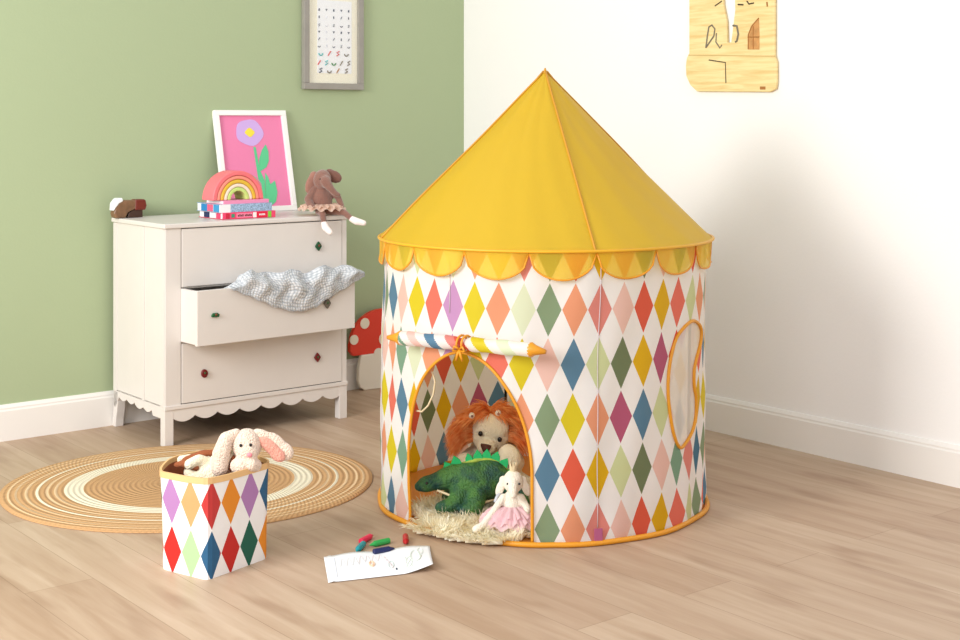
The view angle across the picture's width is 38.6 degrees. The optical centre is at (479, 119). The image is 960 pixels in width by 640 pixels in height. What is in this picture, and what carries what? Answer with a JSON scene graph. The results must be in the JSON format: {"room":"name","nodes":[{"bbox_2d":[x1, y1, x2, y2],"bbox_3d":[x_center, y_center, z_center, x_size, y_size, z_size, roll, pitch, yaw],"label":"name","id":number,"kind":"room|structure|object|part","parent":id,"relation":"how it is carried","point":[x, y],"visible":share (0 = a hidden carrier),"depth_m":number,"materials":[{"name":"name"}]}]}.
{"room":"children's room","nodes":[
{"label":"children's room","id":0,"kind":"room"},
{"bbox_2d":[0,0,463,404],"bbox_3d":[-2.058,-0.140,5.043,5.000,2.700,0.121,0,0,-39],"label":"wall","id":1,"kind":"structure","parent":0,"point":[102,101],"depth_m":5.55,"materials":[{"name":"green paint"}]},
{"bbox_2d":[0,358,359,441],"bbox_3d":[-2.015,1.142,4.990,5.000,0.136,0.021,0,0,-39],"label":"baseboard","id":2,"kind":"structure","parent":1,"relation":"attached to","point":[28,419],"depth_m":5.31,"materials":[{"name":"white paint"}]},
{"bbox_2d":[302,0,363,89],"bbox_3d":[-0.652,-0.362,6.087,0.314,0.455,0.024,0,0,-39],"label":"picture frame","id":3,"kind":"object","parent":1,"relation":"attached to","point":[332,30],"visible":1,"depth_m":6.08,"materials":[{"name":"grey wood"}]},
{"bbox_2d":[0,388,959,639],"bbox_3d":[-0.249,1.240,2.905,5.120,0.060,5.720,0,0,-39],"label":"floor","id":4,"kind":"structure","parent":0,"point":[789,544],"depth_m":3.70,"materials":[{"name":"brown wood"}]},
{"bbox_2d":[0,444,372,532],"bbox_3d":[-0.962,1.206,4.558,1.210,0.007,1.090,0,0,-12],"label":"jute rug","id":5,"kind":"object","parent":4,"relation":"on","point":[117,491],"visible":0.62,"depth_m":4.46,"materials":[{"name":"beige wicker"}]},
{"bbox_2d":[160,449,268,579],"bbox_3d":[-0.742,1.077,3.789,0.270,0.266,0.304,0,0,35],"label":"storage basket","id":6,"kind":"object","parent":4,"relation":"on","point":[213,527],"visible":0.91,"depth_m":3.66,"materials":[{"name":"fabric"}]},
{"bbox_2d":[174,449,234,477],"bbox_3d":[-0.755,0.960,3.789,0.181,0.107,0.129,0,0,0],"label":"stuffed toy","id":7,"kind":"object","parent":6,"relation":"in","point":[197,464],"visible":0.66,"depth_m":3.76,"materials":[{"name":"white fabric"}]},
{"bbox_2d":[211,428,293,475],"bbox_3d":[-0.626,0.945,3.755,0.198,0.193,0.131,0,0,19],"label":"plush bunny","id":8,"kind":"object","parent":6,"relation":"in","point":[246,444],"visible":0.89,"depth_m":3.74,"materials":[{"name":"white fabric"}]},
{"bbox_2d":[112,210,354,445],"bbox_3d":[-0.958,0.797,5.448,0.816,0.825,0.600,0,0,-39],"label":"dresser","id":9,"kind":"object","parent":4,"relation":"on","point":[186,344],"visible":0.98,"depth_m":5.25,"materials":[{"name":"white paint"}]},
{"bbox_3d":[-1.427,1.139,5.420,0.034,0.142,0.054,0,0,-39],"label":"leg","id":10,"kind":"part","parent":9,"relation":"part of","materials":[{"name":"white paint"}]},
{"bbox_2d":[110,198,146,217],"bbox_3d":[-1.386,0.344,5.400,0.139,0.079,0.045,0,0,-39],"label":"wooden toy","id":11,"kind":"object","parent":9,"relation":"on","point":[120,208],"visible":1,"depth_m":5.38,"materials":[{"name":"brown wood"}]},
{"bbox_3d":[-1.299,0.736,5.250,0.020,0.665,0.443,0,0,-39],"label":"panel","id":12,"kind":"part","parent":9,"relation":"part of","materials":[{"name":"white paint"}]},
{"bbox_3d":[-1.308,0.735,5.243,0.003,0.660,0.442,0,0,-39],"label":"moulding","id":13,"kind":"part","parent":9,"relation":"part of","materials":[{"name":"white paint"}]},
{"bbox_3d":[-1.162,1.139,5.091,0.036,0.142,0.036,0,0,-39],"label":"leg","id":14,"kind":"part","parent":9,"relation":"part of","materials":[{"name":"white paint"}]},
{"bbox_3d":[-1.037,0.954,5.160,0.026,0.032,0.010,0,0,-39],"label":"knob","id":15,"kind":"part","parent":9,"relation":"part of","materials":[{"name":"red"}]},
{"bbox_3d":[-0.851,0.622,5.349,0.713,0.018,0.024,0,0,-39],"label":"rail","id":16,"kind":"part","parent":9,"relation":"part of","materials":[{"name":"white paint"}]},
{"bbox_2d":[199,210,274,219],"bbox_3d":[-0.962,0.371,5.431,0.235,0.026,0.197,0,0,-39],"label":"book","id":17,"kind":"object","parent":9,"relation":"on","point":[253,214],"visible":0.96,"depth_m":5.35,"materials":[{"name":"red paper"}]},
{"bbox_2d":[197,202,271,212],"bbox_3d":[-0.972,0.342,5.424,0.231,0.032,0.192,0,0,-39],"label":"book","id":18,"kind":"object","parent":17,"relation":"on","point":[202,206],"visible":0.92,"depth_m":5.35,"materials":[{"name":"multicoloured paper"}]},
{"bbox_2d":[206,198,268,204],"bbox_3d":[-0.957,0.319,5.407,0.205,0.014,0.136,0,0,-41],"label":"book","id":19,"kind":"object","parent":18,"relation":"on","point":[233,200],"visible":0.84,"depth_m":5.35,"materials":[{"name":"pink paper"}]},
{"bbox_2d":[202,170,262,200],"bbox_3d":[-0.971,0.255,5.389,0.227,0.114,0.087,0,0,-41],"label":"rainbow","id":20,"kind":"object","parent":19,"relation":"on","point":[221,186],"visible":1,"depth_m":5.35,"materials":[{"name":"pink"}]},
{"bbox_2d":[212,110,296,210],"bbox_3d":[-0.951,0.173,5.794,0.345,0.430,0.119,0,0,-39],"label":"picture frame","id":21,"kind":"object","parent":9,"relation":"on","point":[254,142],"visible":0.83,"depth_m":5.82,"materials":[{"name":"white paint"}]},
{"bbox_3d":[-0.858,1.068,5.326,0.806,0.016,0.026,0,0,-39],"label":"moulding","id":22,"kind":"part","parent":9,"relation":"part of","materials":[{"name":"white paint"}]},
{"bbox_3d":[-0.995,0.736,5.495,0.760,0.665,0.445,0,0,-39],"label":"panel","id":23,"kind":"part","parent":9,"relation":"part of","materials":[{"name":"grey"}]},
{"bbox_2d":[225,265,364,310],"bbox_3d":[-0.716,0.651,5.321,0.604,0.175,0.138,0,0,-41],"label":"knitted blanket","id":24,"kind":"object","parent":9,"relation":"on","point":[291,289],"visible":0.98,"depth_m":5.27,"materials":[{"name":"grey fabric"}]},
{"bbox_3d":[-0.649,0.948,5.474,0.027,0.037,0.010,0,0,-39],"label":"knob","id":25,"kind":"part","parent":9,"relation":"part of","materials":[{"name":"red"}]},
{"bbox_3d":[-0.645,0.504,5.477,0.027,0.037,0.010,0,0,-39],"label":"knob","id":26,"kind":"part","parent":9,"relation":"part of","materials":[{"name":"green"}]},
{"bbox_3d":[-0.600,0.720,5.385,0.031,0.042,0.010,0,0,-41],"label":"knob","id":27,"kind":"part","parent":9,"relation":"part of","materials":[{"name":"brown"}]},
{"bbox_2d":[297,169,365,234],"bbox_3d":[-0.616,0.328,5.529,0.264,0.260,0.198,0,0,42],"label":"elephant","id":28,"kind":"object","parent":9,"relation":"on","point":[320,190],"visible":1,"depth_m":5.51},
{"bbox_3d":[-0.566,1.139,5.574,0.036,0.142,0.036,0,0,-39],"label":"leg","id":29,"kind":"part","parent":9,"relation":"part of","materials":[{"name":"white paint"}]},
{"bbox_2d":[355,541,365,551],"bbox_3d":[-0.338,1.202,3.855,0.017,0.017,0.070,0,0,12],"label":"crayon","id":30,"kind":"object","parent":4,"relation":"on","point":[362,544],"visible":1,"depth_m":3.85,"materials":[{"name":"teal wax"}]},
{"bbox_2d":[348,308,381,389],"bbox_3d":[-0.449,1.032,6.201,0.346,0.357,0.026,0,0,-39],"label":"cutout","id":31,"kind":"object","parent":4,"relation":"on","point":[365,338],"visible":0.66,"depth_m":6.14,"materials":[{"name":"red wood"}]},
{"bbox_2d":[350,335,357,344],"bbox_3d":[-0.560,0.978,6.099,0.044,0.044,0.004,0,0,-39],"label":"spot","id":32,"kind":"object","parent":31,"relation":"attached to","point":[353,338],"depth_m":6.10,"materials":[{"name":"beige"}]},
{"bbox_2d":[360,318,368,328],"bbox_3d":[-0.516,0.910,6.135,0.048,0.048,0.004,0,0,-39],"label":"spot","id":33,"kind":"object","parent":31,"relation":"attached to","point":[364,322],"depth_m":6.13,"materials":[{"name":"beige"}]},
{"bbox_3d":[-0.451,1.130,6.196,0.248,0.160,0.022,0,0,-39],"label":"stem","id":34,"kind":"part","parent":31,"relation":"part of","materials":[{"name":"beige wood"}]},
{"bbox_2d":[359,534,372,542],"bbox_3d":[-0.325,1.202,3.940,0.017,0.017,0.070,0,0,25],"label":"crayon","id":35,"kind":"object","parent":4,"relation":"on","point":[367,537],"visible":0.91,"depth_m":3.93,"materials":[{"name":"red wax"}]},
{"bbox_2d":[324,545,432,582],"bbox_3d":[-0.270,1.198,3.733,0.341,0.019,0.209,0,0,-19],"label":"paper","id":36,"kind":"object","parent":4,"relation":"on","point":[407,559],"visible":1,"depth_m":3.72,"materials":[{"name":"white paper"}]},
{"bbox_2d":[372,546,394,553],"bbox_3d":[-0.268,1.202,3.831,0.067,0.017,0.017,0,0,-32],"label":"crayon","id":37,"kind":"object","parent":36,"relation":"on","point":[387,548],"visible":1,"depth_m":3.82,"materials":[{"name":"blue wax"}]},
{"bbox_2d":[369,538,390,546],"bbox_3d":[-0.286,1.202,3.897,0.067,0.017,0.017,0,0,-38],"label":"crayon","id":38,"kind":"object","parent":4,"relation":"on","point":[384,541],"visible":1,"depth_m":3.89,"materials":[{"name":"green wax"}]},
{"bbox_2d":[403,533,408,543],"bbox_3d":[-0.213,1.202,3.925,0.017,0.017,0.070,0,0,-4],"label":"crayon","id":39,"kind":"object","parent":4,"relation":"on","point":[405,535],"visible":1,"depth_m":3.91,"materials":[{"name":"red wax"}]},
{"bbox_2d":[378,68,714,547],"bbox_3d":[0.208,0.521,4.366,1.072,1.377,1.138,0,0,0],"label":"tent","id":40,"kind":"object","parent":4,"relation":"on","point":[544,271],"visible":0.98,"depth_m":4.00,"materials":[{"name":"fabric"}]},
{"bbox_2d":[399,490,530,544],"bbox_3d":[0.009,1.178,4.102,0.533,0.055,0.507,0,0,18],"label":"sheepskin","id":41,"kind":"object","parent":40,"relation":"in","point":[459,525],"visible":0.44,"depth_m":3.99,"materials":[{"name":"beige fur"}]},
{"bbox_2d":[415,449,529,514],"bbox_3d":[-0.025,1.101,4.185,0.353,0.183,0.180,0,0,0],"label":"dinosaur","id":42,"kind":"object","parent":41,"relation":"on","point":[467,485],"visible":0.82,"depth_m":4.16,"materials":[{"name":"green fabric"}]},
{"bbox_3d":[-0.039,1.141,4.151,0.183,0.042,0.028,0,0,-5],"label":"belly trim","id":43,"kind":"part","parent":42,"relation":"part of","materials":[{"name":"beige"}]},
{"bbox_3d":[-0.001,1.074,4.199,0.233,0.080,0.032,0,0,0],"label":"trim","id":44,"kind":"part","parent":42,"relation":"part of","materials":[{"name":"green fabric"}]},
{"bbox_2d":[472,461,530,533],"bbox_3d":[0.093,1.097,4.014,0.197,0.192,0.197,0,0,13],"label":"elephant","id":45,"kind":"object","parent":41,"relation":"on","point":[512,508],"visible":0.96,"depth_m":3.98},
{"bbox_3d":[0.097,1.014,4.012,0.024,0.026,0.024,0,0,0],"label":"crown","id":46,"kind":"part","parent":45,"relation":"part of","materials":[{"name":"beige"}]},
{"bbox_2d":[443,397,529,497],"bbox_3d":[0.036,1.052,4.443,0.319,0.304,0.282,0,0,-2],"label":"lion","id":47,"kind":"object","parent":40,"relation":"on","point":[498,427],"visible":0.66,"depth_m":4.38},
{"bbox_3d":[0.616,0.789,4.104,0.012,0.370,0.204,0,0,38],"label":"window panel","id":48,"kind":"part","parent":40,"relation":"part of","materials":[{"name":"white"}]},
{"bbox_2d":[464,0,959,445],"bbox_3d":[1.694,-0.140,4.478,0.121,2.700,5.720,0,0,-39],"label":"wall","id":49,"kind":"structure","parent":0,"point":[829,198],"depth_m":5.00,"materials":[{"name":"white paint"}]},
{"bbox_2d":[686,0,777,91],"bbox_3d":[0.962,-0.385,5.269,0.018,0.560,0.453,0,0,-39],"label":"board","id":50,"kind":"object","parent":49,"relation":"attached to","point":[749,62],"visible":1,"depth_m":5.25,"materials":[{"name":"brown wood"}]},
{"bbox_2d":[705,394,959,487],"bbox_3d":[1.679,1.142,4.389,0.016,0.136,5.600,0,0,-39],"label":"baseboard","id":51,"kind":"structure","parent":49,"relation":"attached to","point":[902,454],"depth_m":4.88,"materials":[{"name":"white paint"}]}
]}

